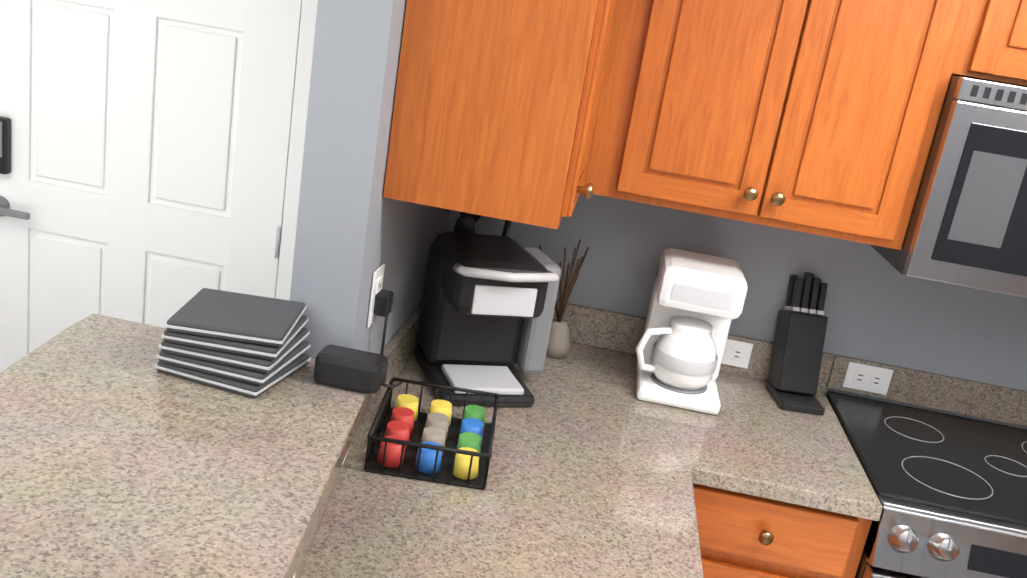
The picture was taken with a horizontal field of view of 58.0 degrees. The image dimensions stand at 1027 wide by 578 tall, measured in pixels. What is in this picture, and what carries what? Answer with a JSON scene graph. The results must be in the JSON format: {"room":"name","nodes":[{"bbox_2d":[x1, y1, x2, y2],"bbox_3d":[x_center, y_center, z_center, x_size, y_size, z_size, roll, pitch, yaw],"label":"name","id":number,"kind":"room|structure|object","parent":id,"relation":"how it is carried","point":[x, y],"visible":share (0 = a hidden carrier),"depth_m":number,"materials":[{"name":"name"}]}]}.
{"room":"kitchen","nodes":[
{"label":"kitchen","id":0,"kind":"room"},
{"bbox_2d":[290,0,449,357],"bbox_3d":[-0.294,-0.101,2.123,0.130,2.420,0.848,11,17,5],"label":"wall","id":1,"kind":"structure","parent":0,"point":[355,229],"depth_m":1.67,"materials":[{"name":"paint"}]},
{"bbox_2d":[367,263,384,327],"bbox_3d":[-0.269,0.013,1.827,0.008,0.116,0.072,11,17,5],"label":"outlet","id":2,"kind":"object","parent":1,"relation":"attached to","point":[377,280],"visible":0.77,"depth_m":1.81,"materials":[{"name":"white plastic"}]},
{"bbox_2d":[373,289,393,354],"bbox_3d":[-0.265,0.080,1.845,0.028,0.156,0.040,11,17,5],"label":"plug","id":3,"kind":"object","parent":2,"relation":"attached to","point":[383,303],"visible":0.88,"depth_m":1.81,"materials":[{"name":"black plastic"}]},
{"bbox_2d":[383,0,622,228],"bbox_3d":[0.014,-0.547,1.806,0.352,0.750,0.400,11,17,5],"label":"upper cabinet","id":4,"kind":"object","parent":1,"relation":"attached to","point":[498,111],"depth_m":1.67,"materials":[{"name":"brown wood"}]},
{"bbox_2d":[447,75,1026,429],"bbox_3d":[0.367,-0.114,2.536,4.950,2.420,0.120,11,17,5],"label":"wall","id":5,"kind":"structure","parent":0,"point":[878,307],"depth_m":2.45,"materials":[{"name":"paint"}]},
{"bbox_2d":[0,0,301,372],"bbox_3d":[-1.094,-0.213,2.607,0.902,2.094,0.076,11,17,5],"label":"entry door","id":6,"kind":"structure","parent":5,"relation":"in","point":[144,149],"depth_m":2.57,"materials":[{"name":"white paint"}]},
{"bbox_2d":[276,0,317,300],"bbox_3d":[-1.085,-0.257,2.620,1.070,2.185,0.026,11,17,5],"label":"door frame","id":7,"kind":"structure","parent":5,"relation":"attached to","point":[300,106],"depth_m":2.50,"materials":[{"name":"white paint"}]},
{"bbox_2d":[587,0,986,249],"bbox_3d":[0.581,-0.552,2.138,0.739,0.750,0.347,11,17,5],"label":"upper cabinet","id":8,"kind":"object","parent":5,"relation":"attached to","point":[819,117],"depth_m":2.01,"materials":[{"name":"brown wood"}]},
{"bbox_2d":[963,0,1026,86],"bbox_3d":[1.335,-0.597,2.021,0.737,0.361,0.347,11,17,5],"label":"upper cabinet","id":9,"kind":"object","parent":5,"relation":"attached to","point":[999,50],"depth_m":1.91,"materials":[{"name":"brown wood"}]},
{"bbox_2d":[870,75,1026,297],"bbox_3d":[1.260,-0.204,2.085,0.725,0.434,0.452,11,17,5],"label":"over-the-range microwave","id":10,"kind":"object","parent":9,"relation":"attached to","point":[967,225],"visible":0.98,"depth_m":1.95,"materials":[{"name":"silver metal"}]},
{"bbox_3d":[-0.573,1.755,0.221,5.800,0.100,6.000,11,17,5],"label":"floor","id":11,"kind":"structure","parent":0,"visible":0},
{"bbox_2d":[693,483,871,577],"bbox_3d":[0.513,0.770,2.363,0.428,0.886,0.631,11,17,5],"label":"base cabinet","id":12,"kind":"object","parent":11,"relation":"on","point":[742,535],"visible":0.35,"depth_m":1.94,"materials":[{"name":"brown wood"}]},
{"bbox_2d":[295,301,882,577],"bbox_3d":[0.187,0.517,1.183,1.198,0.155,2.845,11,17,5],"label":"countertop","id":13,"kind":"structure","parent":12,"relation":"on","point":[598,468],"depth_m":1.87,"materials":[{"name":"beige stone"}]},
{"bbox_2d":[364,377,498,489],"bbox_3d":[-0.153,0.276,1.816,0.227,0.074,0.288,9,16,-1],"label":"basket","id":14,"kind":"object","parent":13,"relation":"on","point":[437,443],"visible":1,"depth_m":1.77,"materials":[{"name":"black metal"}]},
{"bbox_2d":[454,211,511,235],"bbox_3d":[-0.075,-0.063,2.353,0.165,0.436,0.144,11,17,5],"label":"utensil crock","id":15,"kind":"object","parent":13,"relation":"on","point":[465,222],"visible":0.15,"depth_m":2.26,"materials":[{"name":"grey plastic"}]},
{"bbox_2d":[414,231,560,406],"bbox_3d":[-0.071,0.061,2.135,0.322,0.325,0.380,11,17,5],"label":"pod coffee maker","id":16,"kind":"object","parent":13,"relation":"on","point":[487,311],"visible":0.94,"depth_m":2.10,"materials":[{"name":"black plastic"}]},
{"bbox_2d":[538,239,588,358],"bbox_3d":[0.107,0.014,2.392,0.128,0.325,0.101,11,17,5],"label":"twigs","id":17,"kind":"object","parent":13,"relation":"on","point":[558,347],"visible":0.79,"depth_m":2.40,"materials":[{"name":"beige"}]},
{"bbox_2d":[636,248,747,414],"bbox_3d":[0.421,0.094,2.283,0.224,0.335,0.240,11,17,5],"label":"coffee maker","id":18,"kind":"object","parent":13,"relation":"on","point":[697,301],"visible":0.98,"depth_m":2.21,"materials":[{"name":"white plastic"}]},
{"bbox_2d":[721,339,752,368],"bbox_3d":[0.580,0.171,2.496,0.116,0.072,0.008,11,17,5],"label":"outlet","id":19,"kind":"object","parent":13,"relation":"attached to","point":[737,353],"visible":0.67,"depth_m":2.49,"materials":[{"name":"white plastic"}]},
{"bbox_2d":[766,272,827,414],"bbox_3d":[0.747,0.126,2.379,0.110,0.322,0.224,9,16,-3],"label":"knife block","id":20,"kind":"object","parent":13,"relation":"on","point":[796,357],"visible":1,"depth_m":2.37,"materials":[{"name":"black plastic"}]},
{"bbox_2d":[826,391,1026,577],"bbox_3d":[1.077,0.875,2.247,0.726,0.932,0.723,11,17,5],"label":"range","id":21,"kind":"object","parent":11,"relation":"on","point":[950,491],"visible":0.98,"depth_m":2.00,"materials":[{"name":"black glass"}]},
{"bbox_3d":[1.899,1.190,1.731,1.079,0.886,1.694,11,17,5],"label":"base cabinet","id":22,"kind":"object","parent":11,"relation":"on","visible":0},
{"bbox_2d":[826,354,1026,426],"bbox_3d":[1.623,0.634,1.617,1.814,0.140,1.696,11,17,5],"label":"backsplash","id":23,"kind":"structure","parent":22,"relation":"on","point":[959,395],"depth_m":2.45,"materials":[{"name":"beige stone"}]},
{"bbox_2d":[843,362,892,394],"bbox_3d":[0.942,0.238,2.464,0.116,0.072,0.008,11,17,5],"label":"outlet","id":24,"kind":"object","parent":23,"relation":"attached to","point":[863,377],"visible":1,"depth_m":2.46,"materials":[{"name":"white plastic"}]},
{"bbox_3d":[-0.239,1.024,0.827,0.894,1.045,2.205,11,17,5],"label":"wall","id":25,"kind":"structure","parent":0,"visible":0},
{"bbox_2d":[0,313,371,577],"bbox_3d":[-0.435,0.469,0.653,0.800,0.038,2.526,5,17,-14],"label":"bar","id":26,"kind":"object","parent":25,"relation":"on","point":[121,456],"visible":0.79,"depth_m":1.31,"materials":[{"name":"beige stone"}]},
{"bbox_2d":[154,288,310,397],"bbox_3d":[-0.485,0.089,1.632,0.219,0.108,0.219,11,17,5],"label":"plates","id":27,"kind":"object","parent":26,"relation":"on","point":[252,346],"visible":1,"depth_m":1.55,"materials":[{"name":"grey ceramic"}]},
{"bbox_2d":[313,344,402,393],"bbox_3d":[-0.275,0.144,1.653,0.148,0.058,0.076,11,17,5],"label":"speaker","id":28,"kind":"object","parent":26,"relation":"on","point":[351,369],"visible":1,"depth_m":1.62}
]}

